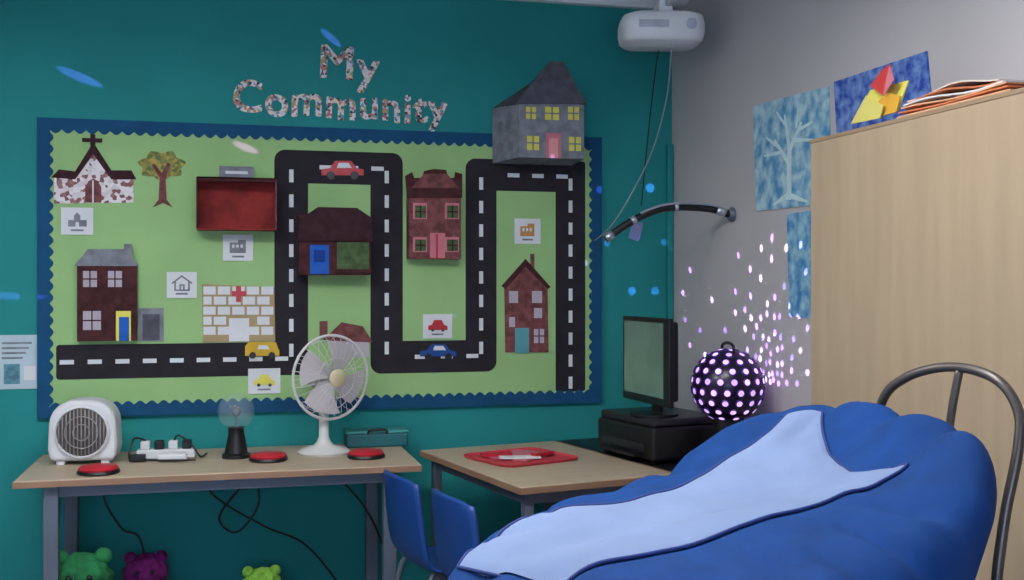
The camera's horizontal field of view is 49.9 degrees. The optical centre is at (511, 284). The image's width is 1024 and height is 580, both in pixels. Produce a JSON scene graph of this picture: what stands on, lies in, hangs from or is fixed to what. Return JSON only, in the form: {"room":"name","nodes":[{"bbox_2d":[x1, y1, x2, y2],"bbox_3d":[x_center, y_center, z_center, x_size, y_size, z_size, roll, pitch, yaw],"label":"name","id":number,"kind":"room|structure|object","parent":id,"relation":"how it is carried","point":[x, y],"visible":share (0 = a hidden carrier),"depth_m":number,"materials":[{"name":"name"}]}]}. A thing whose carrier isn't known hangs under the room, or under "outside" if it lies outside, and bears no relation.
{"room":"classroom","nodes":[
{"label":"classroom","id":0,"kind":"room"},
{"bbox_2d":[0,0,671,579],"bbox_3d":[-1.404,0.030,4.605,4.613,2.740,0.100,0,0,-15],"label":"wall","id":1,"kind":"structure","parent":0,"point":[185,61],"depth_m":4.68,"materials":[{"name":"teal paint"}]},
{"bbox_2d":[0,335,36,388],"bbox_3d":[-1.992,0.308,4.397,0.203,0.216,0.003,0,0,-15],"label":"paper notice","id":2,"kind":"object","parent":1,"relation":"attached to","point":[18,353],"visible":1,"depth_m":4.40,"materials":[{"name":"white paper"}]},
{"bbox_2d":[4,364,19,383],"bbox_3d":[-1.998,0.356,4.394,0.059,0.080,0.001,0,0,-15],"label":"picture","id":3,"kind":"object","parent":2,"relation":"attached to","point":[11,371],"depth_m":4.39},
{"bbox_2d":[24,366,35,379],"bbox_3d":[-1.933,0.353,4.411,0.045,0.056,0.001,0,0,-15],"label":"picture","id":4,"kind":"object","parent":2,"relation":"attached to","point":[29,371],"depth_m":4.41,"materials":[{"name":"white paper"}]},
{"bbox_2d":[37,117,601,418],"bbox_3d":[-0.748,-0.069,4.710,2.385,1.205,0.023,0,0,-15],"label":"bulletin board","id":5,"kind":"object","parent":1,"relation":"attached to","point":[182,373],"visible":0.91,"depth_m":4.69,"materials":[{"name":"green paper"}]},
{"bbox_2d":[61,207,92,234],"bbox_3d":[-1.753,-0.258,4.435,0.122,0.110,0.004,0,0,-15],"label":"picture card","id":6,"kind":"object","parent":5,"relation":"attached to","point":[74,221],"visible":1,"depth_m":4.43,"materials":[{"name":"white paper"}]},
{"bbox_2d":[52,134,135,203],"bbox_3d":[-1.691,-0.469,4.452,0.325,0.283,0.006,0,0,-15],"label":"church","id":7,"kind":"object","parent":5,"relation":"attached to","point":[93,181],"visible":1,"depth_m":4.45,"materials":[{"name":"paper"}]},
{"bbox_2d":[77,266,137,340],"bbox_3d":[-1.638,0.071,4.454,0.228,0.311,0.030,0,0,-15],"label":"house","id":8,"kind":"object","parent":5,"relation":"attached to","point":[103,298],"visible":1,"depth_m":4.44,"materials":[{"name":"brown paper"}]},
{"bbox_2d":[83,271,96,286],"bbox_3d":[-1.697,-0.024,4.422,0.053,0.064,0.002,0,0,-15],"label":"pane","id":9,"kind":"object","parent":8,"relation":"attached to","point":[85,273],"visible":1,"depth_m":4.42,"materials":[{"name":"paper"}]},
{"bbox_2d":[89,271,90,286],"bbox_3d":[-1.696,-0.024,4.421,0.005,0.064,0.001,0,0,-15],"label":"bar","id":10,"kind":"object","parent":9,"relation":"attached to","point":[89,271],"depth_m":4.42,"materials":[{"name":"paper"}]},
{"bbox_2d":[83,311,100,329],"bbox_3d":[-1.689,0.143,4.424,0.068,0.076,0.002,0,0,-15],"label":"pane","id":11,"kind":"object","parent":8,"relation":"attached to","point":[86,314],"visible":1,"depth_m":4.42,"materials":[{"name":"paper"}]},
{"bbox_2d":[91,311,92,329],"bbox_3d":[-1.689,0.143,4.423,0.005,0.076,0.001,0,0,-15],"label":"bar","id":12,"kind":"object","parent":11,"relation":"attached to","point":[91,311],"depth_m":4.42,"materials":[{"name":"brown paper"}]},
{"bbox_2d":[74,249,138,265],"bbox_3d":[-1.635,-0.111,4.438,0.247,0.070,0.003,0,0,-15],"label":"house roof","id":13,"kind":"structure","parent":8,"relation":"attached to","point":[92,257],"depth_m":4.43,"materials":[{"name":"grey paper"}]},
{"bbox_2d":[108,271,121,286],"bbox_3d":[-1.605,-0.024,4.446,0.054,0.065,0.002,0,0,-15],"label":"pane","id":14,"kind":"object","parent":8,"relation":"attached to","point":[110,273],"visible":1,"depth_m":4.45,"materials":[{"name":"paper"}]},
{"bbox_2d":[116,311,130,340],"bbox_3d":[-1.573,0.166,4.455,0.058,0.122,0.002,0,0,-15],"label":"door frame","id":15,"kind":"structure","parent":8,"relation":"attached to","point":[118,313],"depth_m":4.45,"materials":[{"name":"yellow paper"}]},
{"bbox_2d":[119,317,128,340],"bbox_3d":[-1.571,0.178,4.454,0.038,0.097,0.002,0,0,-15],"label":"door","id":16,"kind":"structure","parent":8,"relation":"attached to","point":[123,321],"depth_m":4.45,"materials":[{"name":"blue paper"}]},
{"bbox_2d":[124,244,131,261],"bbox_3d":[-1.556,-0.130,4.456,0.031,0.073,0.002,0,0,-15],"label":"chimney","id":17,"kind":"object","parent":8,"relation":"attached to","point":[127,247],"visible":1,"depth_m":4.46,"materials":[{"name":"grey paper"}]},
{"bbox_2d":[139,308,163,340],"bbox_3d":[-1.479,0.163,4.508,0.098,0.136,0.005,0,0,-15],"label":"paper door cutout","id":18,"kind":"object","parent":5,"relation":"attached to","point":[151,320],"visible":1,"depth_m":4.51,"materials":[{"name":"paper"}]},
{"bbox_2d":[143,314,159,339],"bbox_3d":[-1.479,0.173,4.507,0.067,0.107,0.001,0,0,-15],"label":"shutter","id":19,"kind":"object","parent":18,"relation":"attached to","point":[151,322],"depth_m":4.51,"materials":[{"name":"paper"}]},
{"bbox_2d":[138,151,185,206],"bbox_3d":[-1.439,-0.434,4.519,0.191,0.234,0.006,0,0,-15],"label":"tree","id":20,"kind":"object","parent":5,"relation":"attached to","point":[161,166],"visible":1,"depth_m":4.52,"materials":[{"name":"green paper"}]},
{"bbox_2d":[167,272,196,297],"bbox_3d":[-1.362,0.000,4.537,0.119,0.108,0.003,0,0,-15],"label":"picture card","id":21,"kind":"object","parent":5,"relation":"attached to","point":[179,284],"visible":1,"depth_m":4.54,"materials":[{"name":"white paper"}]},
{"bbox_2d":[196,166,276,230],"bbox_3d":[-1.137,-0.359,4.544,0.319,0.267,0.110,0,0,-15],"label":"cutout","id":22,"kind":"object","parent":5,"relation":"attached to","point":[235,200],"visible":1,"depth_m":4.58,"materials":[{"name":"red paper"}]},
{"bbox_2d":[223,235,252,260],"bbox_3d":[-1.144,-0.155,4.594,0.122,0.109,0.004,0,0,-15],"label":"picture card","id":23,"kind":"object","parent":5,"relation":"attached to","point":[235,247],"visible":1,"depth_m":4.59,"materials":[{"name":"white paper"}]},
{"bbox_2d":[230,240,245,252],"bbox_3d":[-1.145,-0.161,4.593,0.066,0.055,0.001,0,0,-15],"label":"picture","id":24,"kind":"object","parent":23,"relation":"attached to","point":[236,246],"depth_m":4.59,"materials":[{"name":"grey paper"}]},
{"bbox_2d":[202,284,274,341],"bbox_3d":[-1.141,0.117,4.594,0.298,0.242,0.006,0,0,-15],"label":"paper hospital","id":25,"kind":"object","parent":5,"relation":"attached to","point":[230,313],"visible":1,"depth_m":4.59,"materials":[{"name":"white paper"}]},
{"bbox_2d":[245,342,278,358],"bbox_3d":[-1.048,0.275,4.617,0.140,0.071,0.005,0,0,-15],"label":"car","id":26,"kind":"object","parent":5,"relation":"attached to","point":[252,349],"visible":1,"depth_m":4.62,"materials":[{"name":"yellow paper"}]},
{"bbox_2d":[248,368,279,393],"bbox_3d":[-1.041,0.403,4.621,0.132,0.106,0.004,0,0,-15],"label":"picture card","id":27,"kind":"object","parent":5,"relation":"attached to","point":[262,380],"visible":1,"depth_m":4.62,"materials":[{"name":"white paper"}]},
{"bbox_2d":[254,374,274,386],"bbox_3d":[-1.039,0.402,4.620,0.087,0.053,0.002,0,0,-15],"label":"picture","id":28,"kind":"object","parent":27,"relation":"attached to","point":[260,380],"depth_m":4.62,"materials":[{"name":"paper"}]},
{"bbox_2d":[297,207,372,274],"bbox_3d":[-0.751,-0.183,4.644,0.315,0.282,0.112,0,0,-15],"label":"cutout","id":29,"kind":"object","parent":5,"relation":"attached to","point":[330,240],"visible":1,"depth_m":4.60,"materials":[{"name":"brown paper"}]},
{"bbox_2d":[321,161,363,179],"bbox_3d":[-0.724,-0.490,4.702,0.179,0.082,0.005,0,0,-15],"label":"car","id":30,"kind":"object","parent":5,"relation":"attached to","point":[338,167],"visible":1,"depth_m":4.70,"materials":[{"name":"red paper"}]},
{"bbox_2d":[319,321,371,357],"bbox_3d":[-0.709,0.232,4.707,0.227,0.156,0.006,0,0,-15],"label":"bungalow","id":31,"kind":"object","parent":5,"relation":"attached to","point":[357,334],"visible":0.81,"depth_m":4.71,"materials":[{"name":"brown paper"}]},
{"bbox_2d":[405,169,461,259],"bbox_3d":[-0.345,-0.306,4.767,0.249,0.388,0.079,0,0,-15],"label":"townhouse","id":32,"kind":"object","parent":5,"relation":"attached to","point":[433,200],"visible":1,"depth_m":4.74,"materials":[{"name":"red paper"}]},
{"bbox_2d":[423,314,451,337],"bbox_3d":[-0.325,0.180,4.808,0.129,0.106,0.004,0,0,-15],"label":"picture card","id":33,"kind":"object","parent":5,"relation":"attached to","point":[434,325],"visible":1,"depth_m":4.81,"materials":[{"name":"white paper"}]},
{"bbox_2d":[428,320,447,331],"bbox_3d":[-0.324,0.179,4.807,0.085,0.052,0.002,0,0,-15],"label":"picture","id":34,"kind":"object","parent":33,"relation":"attached to","point":[433,325],"depth_m":4.81,"materials":[{"name":"paper"}]},
{"bbox_2d":[420,344,455,359],"bbox_3d":[-0.322,0.294,4.807,0.161,0.071,0.005,0,0,-15],"label":"car","id":35,"kind":"object","parent":5,"relation":"attached to","point":[434,349],"visible":1,"depth_m":4.81,"materials":[{"name":"blue paper"}]},
{"bbox_2d":[502,254,549,352],"bbox_3d":[0.063,0.082,4.911,0.228,0.442,0.006,0,0,-15],"label":"cottage","id":36,"kind":"object","parent":5,"relation":"attached to","point":[525,290],"visible":1,"depth_m":4.91,"materials":[{"name":"brown paper"}]},
{"bbox_2d":[514,218,540,243],"bbox_3d":[0.070,-0.240,4.911,0.121,0.112,0.004,0,0,-15],"label":"picture card","id":37,"kind":"object","parent":5,"relation":"attached to","point":[526,231],"visible":1,"depth_m":4.91,"materials":[{"name":"white paper"}]},
{"bbox_2d":[520,224,533,235],"bbox_3d":[0.068,-0.246,4.910,0.065,0.057,0.001,0,0,-15],"label":"picture","id":38,"kind":"object","parent":37,"relation":"attached to","point":[525,229],"depth_m":4.91,"materials":[{"name":"orange paper"}]},
{"bbox_2d":[493,61,586,165],"bbox_3d":[0.119,-0.751,4.821,0.374,0.427,0.192,0,0,-15],"label":"cutout","id":39,"kind":"object","parent":5,"relation":"attached to","point":[542,123],"visible":1,"depth_m":4.75,"materials":[{"name":"painted cardboard"},{"name":"paper"}]},
{"bbox_2d":[233,80,446,130],"bbox_3d":[-0.726,-0.767,4.726,0.915,0.194,0.005,0,0,-15],"label":"community title lettering","id":40,"kind":"object","parent":1,"relation":"attached to","point":[419,104],"visible":1,"depth_m":4.72,"materials":[{"name":"paper"}]},
{"bbox_2d":[320,44,379,92],"bbox_3d":[-0.697,-0.929,4.734,0.257,0.202,0.005,0,0,-15],"label":"lettering","id":41,"kind":"object","parent":1,"relation":"attached to","point":[326,51],"visible":1,"depth_m":4.73,"materials":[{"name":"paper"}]},
{"bbox_2d":[507,0,655,9],"bbox_3d":[-1.386,-1.305,4.537,4.403,0.070,0.040,0,0,-15],"label":"trim","id":42,"kind":"structure","parent":1,"relation":"attached to","point":[628,4],"depth_m":5.00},
{"bbox_2d":[666,144,672,318],"bbox_3d":[0.730,0.350,5.094,0.028,2.000,0.028,0,0,-15],"label":"trim","id":43,"kind":"structure","parent":1,"relation":"attached to","point":[669,148],"depth_m":5.08,"materials":[{"name":"teal paint"}]},
{"bbox_2d":[618,0,704,51],"bbox_3d":[0.605,-1.161,4.647,0.340,0.356,0.528,0,0,-3],"label":"ceiling projector","id":44,"kind":"object","parent":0,"point":[664,28],"depth_m":4.41,"materials":[{"name":"white plastic"}]},
{"bbox_2d":[672,0,1023,419],"bbox_3d":[1.546,0.030,2.244,0.100,2.740,5.960,0,0,-15],"label":"wall","id":45,"kind":"structure","parent":0,"point":[730,279],"depth_m":4.27,"materials":[{"name":"grey paint"}]},
{"bbox_2d":[603,202,735,242],"bbox_3d":[0.634,-0.253,4.450,0.550,0.167,0.061,0,0,-9],"label":"lamp","id":46,"kind":"object","parent":45,"relation":"attached to","point":[730,214],"visible":1,"depth_m":4.42,"materials":[{"name":"black plastic"}]},
{"bbox_2d":[753,86,829,210],"bbox_3d":[1.019,-0.492,4.043,0.006,0.422,0.574,0,0,-15],"label":"tree painting","id":47,"kind":"object","parent":45,"relation":"attached to","point":[783,128],"visible":0.95,"depth_m":4.05,"materials":[{"name":"paper"}]},
{"bbox_2d":[787,210,810,317],"bbox_3d":[1.065,-0.071,3.874,0.004,0.390,0.386,0,0,-15],"label":"painting","id":48,"kind":"object","parent":45,"relation":"attached to","point":[799,223],"visible":0.36,"depth_m":3.97},
{"bbox_2d":[834,51,931,132],"bbox_3d":[1.166,-0.595,3.486,0.004,0.194,0.541,0,0,-15],"label":"painting","id":49,"kind":"object","parent":45,"relation":"attached to","point":[850,92],"visible":0.5,"depth_m":3.52},
{"bbox_3d":[-0.637,-1.390,1.673,4.613,0.100,6.160,0,0,-15],"label":"ceiling","id":50,"kind":"structure","parent":0,"visible":0},
{"bbox_2d":[594,49,671,240],"bbox_3d":[0.550,-0.599,4.796,0.103,0.804,0.497,0,0,-33],"label":"hanging cable","id":51,"kind":"object","parent":50,"relation":"hanging from","point":[671,49],"visible":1,"depth_m":4.75,"materials":[{"name":"black plastic"}]},
{"bbox_3d":[-0.637,1.450,1.673,4.613,0.100,6.160,0,0,-15],"label":"floor","id":52,"kind":"structure","parent":0,"visible":0},
{"bbox_2d":[60,547,113,579],"bbox_3d":[-1.559,1.187,3.986,0.427,0.464,0.297,0,0,-15],"label":"plush toy","id":53,"kind":"object","parent":52,"relation":"on","point":[84,565],"visible":0.88,"depth_m":3.94,"materials":[{"name":"green fabric"}]},
{"bbox_2d":[122,550,168,579],"bbox_3d":[-1.445,1.229,4.342,0.337,0.362,0.239,0,0,-15],"label":"plush toy","id":54,"kind":"object","parent":52,"relation":"on","point":[144,566],"visible":1,"depth_m":4.30,"materials":[{"name":"purple fabric"}]},
{"bbox_2d":[12,435,421,579],"bbox_3d":[-1.114,0.992,4.285,1.432,0.816,0.635,0,0,-15],"label":"desk","id":55,"kind":"object","parent":52,"relation":"on","point":[209,472],"depth_m":4.12,"materials":[{"name":"brown wood"}]},
{"bbox_2d":[48,397,121,464],"bbox_3d":[-1.635,0.557,4.216,0.250,0.245,0.165,0,0,-11],"label":"heater","id":56,"kind":"object","parent":55,"relation":"on","point":[81,428],"visible":0.98,"depth_m":4.15,"materials":[{"name":"white plastic"}]},
{"bbox_2d":[53,406,109,458],"bbox_3d":[-1.621,0.555,4.143,0.200,0.200,0.016,0,0,-11],"label":"grille","id":57,"kind":"object","parent":56,"relation":"attached to","point":[79,432],"depth_m":4.14,"materials":[{"name":"white plastic"}]},
{"bbox_2d":[76,463,120,476],"bbox_3d":[-1.493,0.663,3.971,0.150,0.033,0.149,0,0,-20],"label":"switch","id":58,"kind":"object","parent":55,"relation":"on","point":[94,469],"visible":1,"depth_m":3.92,"materials":[{"name":"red plastic"}]},
{"bbox_2d":[222,406,250,459],"bbox_3d":[-1.087,0.553,4.336,0.144,0.254,0.144,0,0,-15],"label":"globe","id":59,"kind":"object","parent":55,"relation":"on","point":[236,446],"visible":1,"depth_m":4.31,"materials":[{"name":"black plastic"}]},
{"bbox_2d":[249,451,287,463],"bbox_3d":[-0.943,0.663,4.260,0.150,0.033,0.149,0,0,-20],"label":"switch","id":60,"kind":"object","parent":55,"relation":"on","point":[264,457],"visible":1,"depth_m":4.21,"materials":[{"name":"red plastic"}]},
{"bbox_2d":[291,334,367,456],"bbox_3d":[-0.753,0.438,4.445,0.348,0.484,0.215,0,0,-39],"label":"desk fan","id":61,"kind":"object","parent":55,"relation":"on","point":[321,376],"depth_m":4.39,"materials":[{"name":"white plastic"}]},
{"bbox_2d":[347,448,384,459],"bbox_3d":[-0.575,0.663,4.335,0.150,0.033,0.149,0,0,-20],"label":"switch","id":62,"kind":"object","parent":55,"relation":"on","point":[361,453],"visible":1,"depth_m":4.29,"materials":[{"name":"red plastic"}]},
{"bbox_2d":[343,426,408,447],"bbox_3d":[-0.575,0.639,4.651,0.265,0.082,0.144,0,0,-15],"label":"case","id":63,"kind":"object","parent":55,"relation":"on","point":[367,437],"visible":1,"depth_m":4.61,"materials":[{"name":"teal plastic"}]},
{"bbox_2d":[242,564,280,579],"bbox_3d":[-0.974,1.248,4.281,0.298,0.318,0.210,0,0,-15],"label":"plush toy","id":64,"kind":"object","parent":52,"relation":"on","point":[261,573],"visible":1,"depth_m":4.25,"materials":[{"name":"green fabric"}]},
{"bbox_2d":[384,469,447,579],"bbox_3d":[-0.247,1.028,3.904,0.392,0.748,0.368,0,0,-26],"label":"plastic chair","id":65,"kind":"object","parent":52,"relation":"on","point":[402,495],"visible":0.52,"depth_m":3.77,"materials":[{"name":"blue plastic"}]},
{"bbox_2d":[431,489,479,577],"bbox_3d":[-0.047,1.028,3.532,0.392,0.748,0.368,0,0,-26],"label":"plastic chair","id":66,"kind":"object","parent":52,"relation":"on","point":[456,532],"visible":0.64,"depth_m":3.42,"materials":[{"name":"blue plastic"}]},
{"bbox_2d":[420,441,670,579],"bbox_3d":[0.105,1.040,4.246,0.625,0.720,0.935,0,0,-26],"label":"table","id":67,"kind":"object","parent":52,"relation":"on","point":[591,473],"visible":0.56,"depth_m":4.01,"materials":[{"name":"brown wood"}]},
{"bbox_2d":[464,447,577,467],"bbox_3d":[0.033,0.667,4.308,0.360,0.025,0.340,0,0,-34],"label":"tray","id":68,"kind":"object","parent":67,"relation":"on","point":[525,456],"visible":1,"depth_m":4.28,"materials":[{"name":"red plastic"}]},
{"bbox_2d":[557,438,680,472],"bbox_3d":[0.573,1.040,4.472,0.385,0.720,0.935,0,0,-26],"label":"computer desk","id":69,"kind":"object","parent":52,"relation":"on","point":[591,444],"visible":0.04,"depth_m":4.41,"materials":[{"name":"beech laminate"},{"name":"grey blue metal"},{"name":"wood"}]},
{"bbox_2d":[598,407,713,463],"bbox_3d":[0.580,0.595,4.395,0.390,0.170,0.420,0,0,-26],"label":"printer","id":70,"kind":"object","parent":69,"relation":"on","point":[654,440],"visible":0.84,"depth_m":4.23,"materials":[{"name":"plastic"}]},
{"bbox_2d":[599,445,641,456],"bbox_3d":[0.427,0.650,4.321,0.050,0.012,0.260,0,0,-26],"label":"tray","id":71,"kind":"object","parent":70,"relation":"on","point":[630,450],"depth_m":4.28,"materials":[{"name":"black plastic"}]},
{"bbox_2d":[623,316,678,417],"bbox_3d":[0.557,0.317,4.313,0.190,0.384,0.430,0,0,-18],"label":"computer monitor","id":72,"kind":"object","parent":70,"relation":"on","point":[650,344],"visible":1,"depth_m":4.25,"materials":[{"name":"black plastic"}]},
{"bbox_2d":[690,341,765,434],"bbox_3d":[0.815,0.446,4.151,0.279,0.468,0.279,0,0,11],"label":"light","id":73,"kind":"object","parent":69,"relation":"on","point":[728,386],"visible":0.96,"depth_m":4.06,"materials":[{"name":"black plastic"}]},
{"bbox_2d":[447,401,996,579],"bbox_3d":[0.332,0.821,1.942,1.010,1.159,0.988,0,0,-15],"label":"bean bag chair","id":74,"kind":"object","parent":52,"relation":"on","point":[856,490],"visible":1,"depth_m":1.82,"materials":[{"name":"blue fabric"}]},
{"bbox_2d":[809,87,1023,579],"bbox_3d":[1.254,0.482,2.430,0.334,1.835,1.873,0,0,-15],"label":"tall cabinet","id":75,"kind":"object","parent":52,"relation":"on","point":[917,220],"visible":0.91,"depth_m":2.74,"materials":[{"name":"brown wood"}]},
{"bbox_2d":[851,64,908,123],"bbox_3d":[1.009,-0.533,3.067,0.064,0.149,0.257,0,0,-15],"label":"craft","id":76,"kind":"object","parent":75,"relation":"on","point":[885,98],"visible":1,"depth_m":3.02},
{"bbox_2d":[897,79,1023,117],"bbox_3d":[1.175,-0.469,2.711,0.225,0.061,0.432,0,0,-15],"label":"paper stack","id":77,"kind":"object","parent":75,"relation":"on","point":[960,91],"visible":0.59,"depth_m":2.70,"materials":[{"name":"paper"}]},
{"bbox_2d":[876,362,1023,579],"bbox_3d":[0.966,0.777,2.237,0.352,1.247,0.420,0,0,-15],"label":"metal chair","id":78,"kind":"object","parent":52,"relation":"on","point":[958,368],"visible":0.72,"depth_m":2.05,"materials":[{"name":"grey metal"}]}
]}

